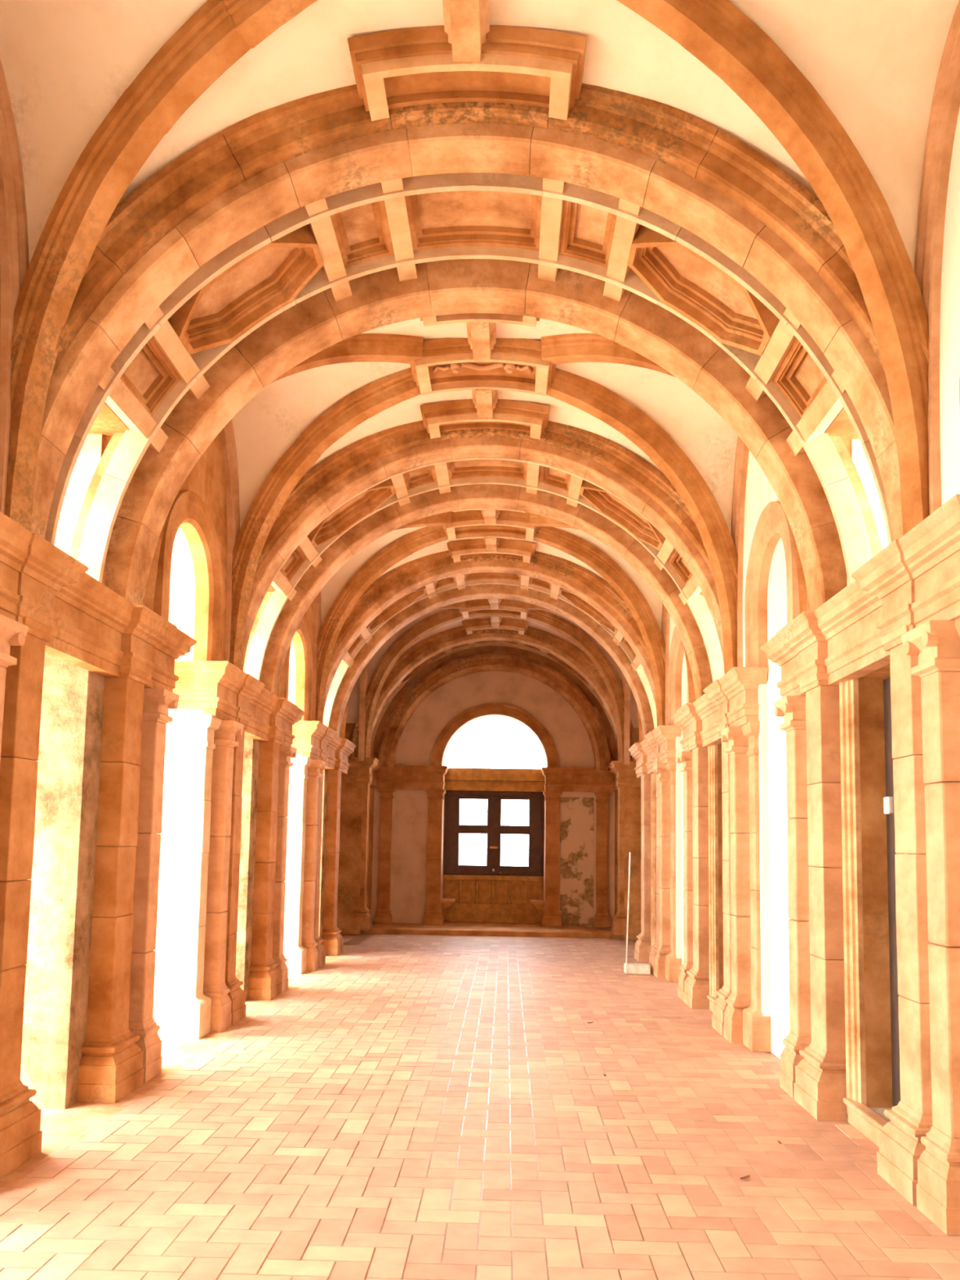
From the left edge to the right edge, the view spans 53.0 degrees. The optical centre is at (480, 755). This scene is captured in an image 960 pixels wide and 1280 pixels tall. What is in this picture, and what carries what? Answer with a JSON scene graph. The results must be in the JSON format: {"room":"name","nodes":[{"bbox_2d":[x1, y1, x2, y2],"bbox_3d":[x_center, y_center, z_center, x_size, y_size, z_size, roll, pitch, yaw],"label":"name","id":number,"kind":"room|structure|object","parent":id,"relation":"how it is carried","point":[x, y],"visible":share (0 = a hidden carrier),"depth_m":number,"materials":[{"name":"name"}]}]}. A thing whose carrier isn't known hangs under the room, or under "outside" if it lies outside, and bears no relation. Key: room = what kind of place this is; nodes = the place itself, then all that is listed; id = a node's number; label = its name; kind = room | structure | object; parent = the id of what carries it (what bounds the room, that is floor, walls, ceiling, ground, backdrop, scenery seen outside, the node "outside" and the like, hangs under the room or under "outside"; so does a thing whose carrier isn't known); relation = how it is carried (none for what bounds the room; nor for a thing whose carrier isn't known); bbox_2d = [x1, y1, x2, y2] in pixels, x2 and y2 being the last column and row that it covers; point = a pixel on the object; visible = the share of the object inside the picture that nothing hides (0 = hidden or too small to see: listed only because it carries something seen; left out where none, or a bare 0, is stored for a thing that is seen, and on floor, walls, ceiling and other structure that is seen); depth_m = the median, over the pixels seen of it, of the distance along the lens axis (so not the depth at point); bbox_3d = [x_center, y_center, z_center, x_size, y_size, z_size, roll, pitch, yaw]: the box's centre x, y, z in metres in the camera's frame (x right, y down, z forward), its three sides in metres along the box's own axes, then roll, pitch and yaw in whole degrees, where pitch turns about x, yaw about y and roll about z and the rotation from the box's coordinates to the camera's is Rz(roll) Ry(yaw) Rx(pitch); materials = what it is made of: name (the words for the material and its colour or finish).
{"room":"vaulted cloister corridor","nodes":[
{"label":"vaulted cloister corridor","id":0,"kind":"room"},
{"bbox_2d":[0,278,313,996],"bbox_3d":[-2.654,-0.933,5.115,0.560,5.900,18.270,1,-5,2],"label":"wall","id":1,"kind":"structure","parent":0,"point":[177,887],"depth_m":7.95,"materials":[{"name":"stone"}]},
{"bbox_2d":[19,652,328,1109],"bbox_3d":[-2.584,1.023,9.379,0.510,2.780,9.420,1,-5,2],"label":"wall","id":2,"kind":"structure","parent":0,"point":[58,964],"depth_m":5.85,"materials":[{"name":"paint"}]},
{"bbox_2d":[0,945,359,1187],"bbox_3d":[-2.669,2.147,5.351,1.100,0.189,19.300,1,-5,2],"label":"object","id":3,"kind":"structure","parent":2,"relation":"attached to","point":[58,1126],"depth_m":5.84,"materials":[{"name":"stone"}]},
{"bbox_2d":[0,613,28,765],"bbox_3d":[-2.380,0.656,4.424,0.311,2.618,0.311,1,-5,2],"label":"column","id":4,"kind":"structure","parent":3,"relation":"on","point":[13,633],"depth_m":4.57,"materials":[{"name":"stone"}]},
{"bbox_2d":[0,615,55,1178],"bbox_3d":[-2.389,0.631,4.824,0.340,2.740,0.420,1,-5,2],"label":"pilaster","id":5,"kind":"object","parent":3,"relation":"on","point":[20,1134],"visible":0.84,"depth_m":4.79,"materials":[{"name":"stone"}]},
{"bbox_2d":[76,665,151,1102],"bbox_3d":[-2.351,0.756,6.188,0.340,2.740,0.460,1,-5,2],"label":"pilaster","id":6,"kind":"object","parent":3,"relation":"on","point":[111,1068],"visible":0.89,"depth_m":6.08,"materials":[{"name":"stone"}]},
{"bbox_2d":[128,688,179,1082],"bbox_3d":[-2.321,0.855,6.594,0.311,2.618,0.311,1,-5,2],"label":"column","id":7,"kind":"structure","parent":3,"relation":"on","point":[157,702],"depth_m":6.54,"materials":[{"name":"stone"}]},
{"bbox_2d":[152,713,221,1039],"bbox_3d":[-2.590,0.972,7.998,0.725,2.630,0.301,1,-5,2],"label":"pier","id":8,"kind":"object","parent":3,"relation":"on","point":[180,951],"visible":0.5,"depth_m":7.86,"materials":[{"name":"stone"}]},
{"bbox_2d":[203,720,244,1032],"bbox_3d":[-2.275,1.009,8.277,0.311,2.618,0.311,1,-5,2],"label":"column","id":9,"kind":"structure","parent":3,"relation":"on","point":[215,988],"depth_m":8.21,"materials":[{"name":"stone"}]},
{"bbox_2d":[222,717,249,1025],"bbox_3d":[-2.284,0.984,8.677,0.340,2.740,0.420,1,-5,2],"label":"pilaster","id":10,"kind":"object","parent":3,"relation":"on","point":[236,994],"visible":0.44,"depth_m":8.63,"materials":[{"name":"stone"}]},
{"bbox_2d":[247,734,284,999],"bbox_3d":[-2.246,1.109,10.040,0.340,2.740,0.460,1,-5,2],"label":"pilaster","id":11,"kind":"object","parent":3,"relation":"on","point":[264,983],"visible":0.83,"depth_m":9.92,"materials":[{"name":"stone"}]},
{"bbox_2d":[271,746,297,992],"bbox_3d":[-2.216,1.208,10.447,0.311,2.618,0.311,1,-5,2],"label":"column","id":12,"kind":"structure","parent":3,"relation":"on","point":[286,753],"depth_m":10.39,"materials":[{"name":"stone"}]},
{"bbox_2d":[283,756,311,974],"bbox_3d":[-2.485,1.325,11.850,0.725,2.630,0.301,1,-5,2],"label":"pier","id":13,"kind":"object","parent":3,"relation":"on","point":[295,954],"visible":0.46,"depth_m":11.78,"materials":[{"name":"stone"}]},
{"bbox_2d":[291,720,355,773],"bbox_3d":[-2.291,-0.084,13.226,0.748,0.454,2.929,1,-5,2],"label":"entablature","id":14,"kind":"object","parent":13,"relation":"on","point":[314,740],"visible":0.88,"depth_m":12.39,"materials":[{"name":"stone"}]},
{"bbox_2d":[301,759,325,971],"bbox_3d":[-2.170,1.361,12.129,0.311,2.618,0.311,1,-5,2],"label":"column","id":15,"kind":"structure","parent":3,"relation":"on","point":[308,942],"depth_m":12.05,"materials":[{"name":"stone"}]},
{"bbox_2d":[321,764,344,955],"bbox_3d":[-2.142,1.462,13.893,0.340,2.740,0.460,1,-5,2],"label":"pilaster","id":16,"kind":"object","parent":3,"relation":"on","point":[332,942],"visible":0.84,"depth_m":13.76,"materials":[{"name":"stone"}]},
{"bbox_2d":[45,132,893,584],"bbox_3d":[-0.049,-2.194,5.702,5.120,2.518,1.114,1,-5,2],"label":"arch","id":17,"kind":"object","parent":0,"point":[312,249],"visible":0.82,"depth_m":5.89,"materials":[{"name":"stone"}]},
{"bbox_2d":[0,0,959,270],"bbox_3d":[-0.101,-2.328,3.787,4.665,2.521,2.273,1,-5,2],"label":"ceiling","id":18,"kind":"structure","parent":0,"point":[875,64],"depth_m":4.57,"materials":[{"name":"beige paint"}]},
{"bbox_2d":[0,55,28,514],"bbox_3d":[-2.380,-2.334,3.850,0.147,2.474,2.251,1,-5,2],"label":"rib","id":19,"kind":"object","parent":18,"relation":"attached to","point":[14,249],"visible":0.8,"depth_m":4.75,"materials":[{"name":"stone"}]},
{"bbox_2d":[4,0,316,531],"bbox_3d":[-1.503,-2.289,4.497,2.078,2.529,0.205,-2,-6,27],"label":"rib","id":20,"kind":"object","parent":18,"relation":"attached to","point":[220,33],"visible":0.98,"depth_m":4.67,"materials":[{"name":"stone"}]},
{"bbox_2d":[442,0,489,62],"bbox_3d":[-0.073,-3.461,4.157,0.218,0.204,0.941,1,-5,2],"label":"rib","id":21,"kind":"object","parent":18,"relation":"attached to","point":[466,22],"visible":0.96,"depth_m":4.45,"materials":[{"name":"stone"}]},
{"bbox_2d":[346,24,586,120],"bbox_3d":[-0.060,-3.358,4.741,1.142,0.234,0.339,1,-5,2],"label":"frame","id":22,"kind":"object","parent":18,"relation":"attached to","point":[399,68],"visible":0.95,"depth_m":4.62,"materials":[{"name":"stone"}]},
{"bbox_2d":[617,0,929,534],"bbox_3d":[1.336,-2.250,4.416,2.074,2.534,0.203,3,-6,-24],"label":"rib","id":23,"kind":"object","parent":18,"relation":"attached to","point":[717,33],"visible":0.94,"depth_m":4.58,"materials":[{"name":"stone"}]},
{"bbox_2d":[914,0,959,515],"bbox_3d":[2.178,-2.272,3.721,0.146,2.472,2.252,1,-5,2],"label":"rib","id":24,"kind":"object","parent":18,"relation":"attached to","point":[935,177],"visible":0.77,"depth_m":4.61,"materials":[{"name":"stone"}]},
{"bbox_2d":[0,933,959,1279],"bbox_3d":[-1.644,2.256,6.267,9.900,0.210,21.200,1,-5,2],"label":"floor","id":25,"kind":"structure","parent":0,"point":[363,1236],"depth_m":4.98,"materials":[{"name":"tile"}]},
{"bbox_2d":[608,760,640,940],"bbox_3d":[2.858,1.683,17.268,1.148,3.072,1.600,1,-5,2],"label":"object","id":26,"kind":"object","parent":25,"relation":"on","point":[620,773],"visible":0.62,"depth_m":16.69,"materials":[{"name":"stone"}]},
{"bbox_2d":[350,626,636,764],"bbox_3d":[0.260,-1.145,16.985,5.141,2.569,0.430,1,-5,2],"label":"arch","id":27,"kind":"object","parent":26,"relation":"on","point":[547,642],"visible":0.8,"depth_m":16.94,"materials":[{"name":"stone"}]},
{"bbox_2d":[653,764,671,978],"bbox_3d":[2.338,1.423,12.001,0.311,2.618,0.311,1,-5,2],"label":"column","id":28,"kind":"structure","parent":25,"relation":"on","point":[664,775],"depth_m":11.93,"materials":[{"name":"stone"}]},
{"bbox_2d":[665,761,681,982],"bbox_3d":[2.388,1.391,11.711,0.225,2.630,0.301,1,-5,2],"label":"pier","id":29,"kind":"object","parent":25,"relation":"on","point":[673,964],"visible":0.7,"depth_m":11.65,"materials":[{"name":"stone"}]},
{"bbox_2d":[628,725,680,777],"bbox_3d":[2.331,-0.020,13.095,0.288,0.453,2.928,1,-5,2],"label":"entablature","id":30,"kind":"object","parent":29,"relation":"on","point":[659,744],"visible":0.9,"depth_m":12.34,"materials":[{"name":"stone"}]},
{"bbox_2d":[667,626,688,725],"bbox_3d":[2.404,-0.996,11.312,0.168,1.197,1.352,1,-5,2],"label":"arch","id":31,"kind":"object","parent":30,"relation":"on","point":[677,648],"visible":0.38,"depth_m":11.73,"materials":[{"name":"stone"}]},
{"bbox_2d":[676,751,696,1000],"bbox_3d":[2.292,1.269,10.319,0.311,2.618,0.311,1,-5,2],"label":"pilaster","id":32,"kind":"structure","parent":25,"relation":"on","point":[685,757],"depth_m":10.27,"materials":[{"name":"stone"}]},
{"bbox_2d":[683,740,709,1008],"bbox_3d":[2.301,1.171,9.911,0.340,2.740,0.460,1,-5,2],"label":"pilaster","id":33,"kind":"object","parent":25,"relation":"on","point":[696,985],"visible":0.58,"depth_m":9.79,"materials":[{"name":"stone"}]},
{"bbox_2d":[711,723,733,1035],"bbox_3d":[2.264,1.046,8.547,0.340,2.740,0.420,1,-5,2],"label":"pilaster","id":34,"kind":"object","parent":25,"relation":"on","point":[719,1006],"visible":0.41,"depth_m":8.51,"materials":[{"name":"stone"}]},
{"bbox_2d":[720,726,751,1044],"bbox_3d":[2.233,1.071,8.148,0.311,2.618,0.311,1,-5,2],"label":"column","id":35,"kind":"structure","parent":25,"relation":"on","point":[740,998],"depth_m":8.08,"materials":[{"name":"stone"}]},
{"bbox_2d":[742,720,771,1052],"bbox_3d":[2.283,1.039,7.859,0.225,2.630,0.301,1,-5,2],"label":"pier","id":36,"kind":"object","parent":25,"relation":"on","point":[757,1035],"visible":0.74,"depth_m":7.80,"materials":[{"name":"stone"}]},
{"bbox_2d":[670,666,768,751],"bbox_3d":[2.228,-0.365,9.314,0.288,0.453,3.072,1,-5,2],"label":"entablature","id":37,"kind":"object","parent":36,"relation":"on","point":[731,700],"visible":0.91,"depth_m":8.54,"materials":[{"name":"stone"}]},
{"bbox_2d":[231,420,737,671],"bbox_3d":[0.035,-1.893,8.802,5.140,2.568,0.429,1,-5,2],"label":"arch","id":38,"kind":"object","parent":37,"relation":"on","point":[592,457],"visible":0.69,"depth_m":8.77,"materials":[{"name":"stone"}]},
{"bbox_2d":[259,484,712,699],"bbox_3d":[0.078,-1.754,10.319,5.142,2.569,0.458,1,-5,2],"label":"arch","id":39,"kind":"object","parent":37,"relation":"on","point":[393,517],"visible":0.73,"depth_m":10.18,"materials":[{"name":"stone"}]},
{"bbox_2d":[744,501,799,666],"bbox_3d":[2.299,-1.349,7.459,0.168,1.197,1.352,1,-5,2],"label":"arch","id":40,"kind":"object","parent":37,"relation":"on","point":[772,524],"visible":0.78,"depth_m":7.80,"materials":[{"name":"stone"}]},
{"bbox_2d":[773,695,813,1097],"bbox_3d":[2.187,0.917,6.466,0.311,2.618,0.311,1,-5,2],"label":"pilaster","id":41,"kind":"structure","parent":25,"relation":"on","point":[793,707],"depth_m":6.42,"materials":[{"name":"stone"}]},
{"bbox_2d":[793,673,848,1120],"bbox_3d":[2.196,0.819,6.058,0.340,2.740,0.460,1,-5,2],"label":"pilaster","id":42,"kind":"object","parent":25,"relation":"on","point":[820,1085],"visible":0.73,"depth_m":5.95,"materials":[{"name":"stone"}]},
{"bbox_2d":[876,624,932,1204],"bbox_3d":[2.159,0.694,4.694,0.340,2.740,0.420,1,-5,2],"label":"pilaster","id":43,"kind":"object","parent":25,"relation":"on","point":[900,1145],"visible":0.44,"depth_m":4.64,"materials":[{"name":"stone"}]},
{"bbox_2d":[901,620,959,1235],"bbox_3d":[2.128,0.718,4.296,0.311,2.618,0.311,1,-5,2],"label":"column","id":44,"kind":"structure","parent":25,"relation":"on","point":[936,643],"depth_m":4.26,"materials":[{"name":"stone"}]},
{"bbox_2d":[954,617,959,637],"bbox_3d":[2.178,0.686,4.006,0.225,2.630,0.301,1,-5,2],"label":"pier","id":45,"kind":"object","parent":25,"relation":"on","point":[957,622],"visible":0.67,"depth_m":4.24,"materials":[{"name":"stone"}]},
{"bbox_2d":[760,494,959,697],"bbox_3d":[2.123,-0.718,5.462,0.288,0.453,3.072,1,-5,2],"label":"entablature","id":46,"kind":"object","parent":45,"relation":"on","point":[913,581],"visible":0.9,"depth_m":5.00,"materials":[{"name":"stone"}]},
{"bbox_2d":[231,284,737,534],"bbox_3d":[0.004,-1.976,7.640,4.666,2.522,2.276,1,-5,2],"label":"ceiling","id":47,"kind":"structure","parent":0,"point":[267,425],"depth_m":8.34,"materials":[{"name":"beige paint"}]},
{"bbox_2d":[143,418,239,662],"bbox_3d":[-2.275,-1.982,7.702,0.146,2.475,2.253,1,-5,2],"label":"rib","id":48,"kind":"object","parent":47,"relation":"attached to","point":[228,436],"visible":0.27,"depth_m":8.59,"materials":[{"name":"stone"}]},
{"bbox_2d":[145,333,422,610],"bbox_3d":[-1.435,-2.059,7.011,2.078,2.532,0.203,3,-6,-24],"label":"rib","id":49,"kind":"object","parent":47,"relation":"attached to","point":[363,347],"visible":0.22,"depth_m":7.27,"materials":[{"name":"stone"}]},
{"bbox_2d":[229,367,420,671],"bbox_3d":[-1.397,-1.938,8.347,2.073,2.533,0.207,-2,-6,27],"label":"rib","id":50,"kind":"object","parent":47,"relation":"attached to","point":[386,392],"visible":0.91,"depth_m":8.49,"materials":[{"name":"stone"}]},
{"bbox_2d":[105,258,847,610],"bbox_3d":[-0.028,-2.107,6.468,5.137,2.569,0.456,1,-5,2],"label":"arch","id":51,"kind":"object","parent":47,"relation":"attached to","point":[317,322],"visible":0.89,"depth_m":6.33,"materials":[{"name":"stone"}]},
{"bbox_2d":[409,337,555,395],"bbox_3d":[0.023,-3.123,7.743,1.182,0.236,0.574,1,-5,2],"label":"frame","id":52,"kind":"object","parent":47,"relation":"attached to","point":[446,364],"visible":0.93,"depth_m":7.70,"materials":[{"name":"stone"}]},
{"bbox_2d":[243,443,724,682],"bbox_3d":[0.057,-1.842,9.554,5.120,2.518,1.114,1,-5,2],"label":"arch","id":53,"kind":"object","parent":47,"relation":"attached to","point":[398,487],"visible":0.46,"depth_m":9.84,"materials":[{"name":"stone"}]},
{"bbox_2d":[419,399,550,439],"bbox_3d":[0.045,-3.006,8.594,1.142,0.234,0.339,1,-5,2],"label":"frame","id":54,"kind":"object","parent":47,"relation":"attached to","point":[531,418],"visible":0.93,"depth_m":8.46,"materials":[{"name":"stone"}]},
{"bbox_2d":[546,368,737,674],"bbox_3d":[1.441,-1.898,8.270,2.074,2.536,0.206,3,-6,-24],"label":"rib","id":55,"kind":"object","parent":47,"relation":"attached to","point":[582,393],"visible":0.94,"depth_m":8.39,"materials":[{"name":"stone"}]},
{"bbox_2d":[540,333,807,613],"bbox_3d":[1.407,-2.020,6.928,2.078,2.528,0.205,-2,-6,27],"label":"rib","id":56,"kind":"object","parent":47,"relation":"attached to","point":[577,347],"visible":0.21,"depth_m":7.23,"materials":[{"name":"stone"}]},
{"bbox_2d":[731,435,809,666],"bbox_3d":[2.283,-1.920,7.573,0.146,2.474,2.251,1,-5,2],"label":"rib","id":57,"kind":"object","parent":47,"relation":"attached to","point":[742,451],"visible":0.19,"depth_m":8.47,"materials":[{"name":"stone"}]},
{"bbox_2d":[337,723,643,919],"bbox_3d":[-1.321,0.133,16.589,9.900,5.900,5.460,1,-5,2],"label":"wall","id":58,"kind":"structure","parent":0,"point":[351,796],"depth_m":16.70,"materials":[{"name":"stone"}]},
{"bbox_2d":[360,921,622,938],"bbox_3d":[0.229,3.311,18.064,6.800,0.290,2.620,1,-5,2],"label":"step","id":59,"kind":"structure","parent":58,"relation":"attached to","point":[479,929],"depth_m":16.88,"materials":[{"name":"stone"}]},
{"bbox_2d":[348,778,372,929],"bbox_3d":[-2.060,1.688,16.863,0.340,2.650,0.420,1,-5,2],"label":"pilaster","id":60,"kind":"object","parent":59,"relation":"on","point":[361,918],"visible":0.83,"depth_m":16.73,"materials":[{"name":"stone"}]},
{"bbox_2d":[374,788,395,923],"bbox_3d":[-1.785,1.880,18.154,0.312,2.510,0.192,1,-5,2],"label":"pilaster","id":61,"kind":"object","parent":59,"relation":"on","point":[383,915],"visible":1,"depth_m":18.11,"materials":[{"name":"stone"}]},
{"bbox_2d":[422,789,445,924],"bbox_3d":[-0.854,1.906,18.267,0.367,2.510,0.472,1,-5,2],"label":"pilaster","id":62,"kind":"object","parent":59,"relation":"on","point":[433,914],"visible":0.88,"depth_m":18.08,"materials":[{"name":"stone"}]},
{"bbox_2d":[442,875,543,924],"bbox_3d":[0.252,2.764,18.621,1.940,0.900,0.290,1,-5,2],"label":"wall panel","id":63,"kind":"object","parent":59,"relation":"on","point":[478,898],"visible":0.94,"depth_m":18.53,"materials":[{"name":"wood"}]},
{"bbox_2d":[541,791,562,926],"bbox_3d":[1.359,1.936,18.204,0.367,2.510,0.472,1,-5,2],"label":"pilaster","id":64,"kind":"object","parent":59,"relation":"on","point":[551,917],"visible":0.88,"depth_m":18.02,"materials":[{"name":"stone"}]},
{"bbox_2d":[593,791,610,927],"bbox_3d":[2.283,1.936,18.038,0.312,2.510,0.192,1,-5,2],"label":"pilaster","id":65,"kind":"object","parent":59,"relation":"on","point":[602,919],"visible":1,"depth_m":18.00,"materials":[{"name":"stone"}]},
{"bbox_2d":[611,782,634,935],"bbox_3d":[2.488,1.750,16.734,0.340,2.650,0.420,1,-5,2],"label":"pilaster","id":66,"kind":"object","parent":59,"relation":"on","point":[619,926],"visible":0.79,"depth_m":16.61,"materials":[{"name":"stone"}]},
{"bbox_2d":[323,565,657,728],"bbox_3d":[0.161,-1.489,13.407,5.120,2.518,1.114,1,-5,2],"label":"arch","id":67,"kind":"object","parent":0,"point":[461,581],"visible":0.28,"depth_m":13.74,"materials":[{"name":"stone"}]},
{"bbox_2d":[320,509,662,633],"bbox_3d":[0.109,-1.621,11.492,4.665,2.519,2.275,1,-5,2],"label":"ceiling","id":68,"kind":"structure","parent":0,"point":[332,588],"depth_m":12.37,"materials":[{"name":"beige paint"}]},
{"bbox_2d":[315,525,448,723],"bbox_3d":[-1.294,-1.586,12.200,2.079,2.533,0.205,-2,-6,27],"label":"rib","id":69,"kind":"object","parent":68,"relation":"attached to","point":[420,539],"visible":0.88,"depth_m":12.35,"materials":[{"name":"stone"}]},
{"bbox_2d":[442,510,539,542],"bbox_3d":[0.128,-2.770,11.596,1.182,0.236,0.574,1,-5,2],"label":"frame","id":70,"kind":"object","parent":68,"relation":"attached to","point":[467,524],"visible":0.86,"depth_m":11.46,"materials":[{"name":"stone"}]},
{"bbox_2d":[316,550,666,713],"bbox_3d":[0.141,-1.541,12.655,5.141,2.569,0.429,1,-5,2],"label":"arch","id":71,"kind":"object","parent":68,"relation":"attached to","point":[401,581],"visible":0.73,"depth_m":12.62,"materials":[{"name":"stone"}]},
{"bbox_2d":[446,538,536,563],"bbox_3d":[0.150,-2.653,12.446,1.142,0.234,0.339,1,-5,2],"label":"frame","id":72,"kind":"object","parent":68,"relation":"attached to","point":[459,549],"visible":0.92,"depth_m":12.30,"materials":[{"name":"stone"}]},
{"bbox_2d":[533,526,665,726],"bbox_3d":[1.545,-1.545,12.123,2.074,2.534,0.206,3,-6,-24],"label":"rib","id":73,"kind":"object","parent":68,"relation":"attached to","point":[563,540],"visible":0.9,"depth_m":12.26,"materials":[{"name":"stone"}]},
{"bbox_2d":[370,666,614,927],"bbox_3d":[0.284,0.426,18.630,5.200,5.560,0.756,1,-5,2],"label":"wall","id":74,"kind":"structure","parent":0,"point":[568,733],"depth_m":18.24,"materials":[{"name":"paint"}]},
{"bbox_2d":[376,764,448,789],"bbox_3d":[-1.283,0.437,18.584,1.342,0.461,0.871,1,-5,2],"label":"entablature","id":75,"kind":"object","parent":74,"relation":"attached to","point":[399,776],"visible":0.78,"depth_m":18.21,"materials":[{"name":"stone"}]},
{"bbox_2d":[377,651,611,770],"bbox_3d":[0.290,-0.869,18.204,4.479,2.242,0.387,1,-5,2],"label":"arch","id":76,"kind":"object","parent":75,"relation":"on","point":[436,677],"visible":0.98,"depth_m":18.13,"materials":[{"name":"stone"}]},
{"bbox_2d":[443,790,544,876],"bbox_3d":[0.272,1.503,18.720,1.940,1.630,0.120,1,-5,2],"label":"window","id":77,"kind":"structure","parent":74,"relation":"in","point":[494,828],"depth_m":18.68,"materials":[{"name":"brown wood"}]},
{"bbox_2d":[444,767,544,791],"bbox_3d":[0.289,0.473,18.824,1.942,0.442,0.301,1,-5,2],"label":"beam","id":78,"kind":"structure","parent":74,"relation":"attached to","point":[508,780],"depth_m":18.69,"materials":[{"name":"wood"}]},
{"bbox_2d":[431,703,558,767],"bbox_3d":[0.290,-0.378,18.450,2.423,1.211,0.363,1,-5,2],"label":"arch","id":79,"kind":"object","parent":74,"relation":"in","point":[454,726],"depth_m":18.30,"materials":[{"name":"stone"}]},
{"bbox_2d":[373,645,616,761],"bbox_3d":[0.294,-0.992,18.280,5.000,2.500,0.210,1,-5,2],"label":"trim","id":80,"kind":"structure","parent":74,"relation":"attached to","point":[567,673],"depth_m":18.22,"materials":[{"name":"stone"}]},
{"bbox_2d":[541,767,613,792],"bbox_3d":[1.845,0.479,18.495,1.342,0.461,0.871,1,-5,2],"label":"entablature","id":81,"kind":"object","parent":74,"relation":"attached to","point":[556,779],"visible":0.79,"depth_m":18.11,"materials":[{"name":"stone"}]},
{"bbox_2d":[346,608,639,726],"bbox_3d":[-1.453,-1.272,15.631,9.856,2.522,2.755,1,-5,2],"label":"ceiling","id":82,"kind":"structure","parent":0,"point":[353,711],"depth_m":16.77,"materials":[{"name":"paint"}]},
{"bbox_2d":[357,608,463,760],"bbox_3d":[-1.174,-1.198,16.441,2.160,2.536,0.203,-2,-6,31],"label":"rib","id":83,"kind":"object","parent":82,"relation":"attached to","point":[436,620],"visible":0.96,"depth_m":16.64,"materials":[{"name":"stone"}]},
{"bbox_2d":[328,584,653,739],"bbox_3d":[0.180,-1.402,14.172,5.140,2.569,0.457,1,-5,2],"label":"arch","id":84,"kind":"object","parent":82,"relation":"attached to","point":[426,605],"visible":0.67,"depth_m":14.03,"materials":[{"name":"stone"}]},
{"bbox_2d":[526,609,631,764],"bbox_3d":[1.663,-1.157,16.361,2.165,2.533,0.204,4,-6,-28],"label":"rib","id":85,"kind":"object","parent":82,"relation":"attached to","point":[564,627],"visible":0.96,"depth_m":16.53,"materials":[{"name":"stone"}]},
{"bbox_2d":[373,640,617,745],"bbox_3d":[0.279,-1.093,17.737,5.120,2.518,1.114,1,-5,2],"label":"arch","id":86,"kind":"object","parent":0,"point":[482,643],"visible":0.12,"depth_m":18.10,"materials":[{"name":"stone"}]},
{"bbox_2d":[699,408,892,1107],"bbox_3d":[2.760,0.115,9.317,1.130,4.750,9.420,1,-5,2],"label":"wall","id":87,"kind":"structure","parent":0,"point":[870,686],"depth_m":5.68,"materials":[{"name":"stone"}]},
{"bbox_2d":[634,768,650,961],"bbox_3d":[2.406,1.524,13.763,0.340,2.740,0.460,1,-5,2],"label":"pilaster","id":88,"kind":"object","parent":87,"relation":"attached to","point":[642,945],"visible":0.49,"depth_m":13.64,"materials":[{"name":"stone"}]},
{"bbox_2d":[706,745,719,1011],"bbox_3d":[2.632,1.126,9.178,0.750,2.707,0.962,1,-5,2],"label":"door surround","id":89,"kind":"object","parent":87,"relation":"attached to","point":[712,750],"visible":0.3,"depth_m":9.57,"materials":[{"name":"stone"}]},
{"bbox_2d":[839,679,909,1146],"bbox_3d":[2.527,0.774,5.325,0.750,2.707,0.962,1,-5,2],"label":"door surround","id":90,"kind":"object","parent":87,"relation":"attached to","point":[868,1121],"visible":0.51,"depth_m":5.71,"materials":[{"name":"stone"}]},
{"bbox_2d":[883,676,903,1106],"bbox_3d":[2.407,0.753,5.330,0.070,2.495,0.670,1,-5,2],"label":"door leaf","id":91,"kind":"structure","parent":90,"relation":"attached to","point":[886,682],"depth_m":5.59,"materials":[{"name":"brown wood"}]},
{"bbox_2d":[668,106,959,1059],"bbox_3d":[2.709,-0.860,4.962,1.010,5.900,18.270,1,-5,2],"label":"wall","id":92,"kind":"structure","parent":0,"point":[773,833],"depth_m":7.49,"materials":[{"name":"white paint"}]},
{"bbox_3d":[-2.623,0.860,6.773,0.725,2.630,0.301,1,-5,2],"label":"pier","id":93,"kind":"object","parent":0,"visible":0},
{"bbox_2d":[0,511,196,692],"bbox_3d":[-2.499,-0.782,5.593,0.748,0.452,3.073,1,-5,2],"label":"entablature","id":94,"kind":"object","parent":93,"relation":"on","point":[99,631],"visible":0.91,"depth_m":5.48,"materials":[{"name":"stone"}]},
{"bbox_2d":[10,83,929,540],"bbox_3d":[-0.070,-2.245,4.949,5.141,2.568,0.430,1,-5,2],"label":"arch","id":95,"kind":"object","parent":94,"relation":"on","point":[667,162],"visible":0.73,"depth_m":4.93,"materials":[{"name":"stone"}]},
{"bbox_3d":[-2.518,1.213,10.626,0.725,2.630,0.301,1,-5,2],"label":"pier","id":96,"kind":"object","parent":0,"visible":0},
{"bbox_2d":[172,660,305,746],"bbox_3d":[-2.394,-0.429,9.445,0.748,0.452,3.073,1,-5,2],"label":"entablature","id":97,"kind":"object","parent":96,"relation":"on","point":[224,691],"visible":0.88,"depth_m":8.44,"materials":[{"name":"stone"}]},
{"bbox_2d":[153,490,223,661],"bbox_3d":[-2.312,-1.437,7.593,0.170,1.246,1.452,1,-5,2],"label":"arch","id":98,"kind":"object","parent":97,"relation":"on","point":[188,512],"visible":0.84,"depth_m":7.96,"materials":[{"name":"stone"}]},
{"bbox_2d":[284,615,313,720],"bbox_3d":[-2.207,-1.085,11.445,0.170,1.246,1.452,1,-5,2],"label":"arch","id":99,"kind":"object","parent":97,"relation":"on","point":[301,640],"visible":0.55,"depth_m":11.91,"materials":[{"name":"stone"}]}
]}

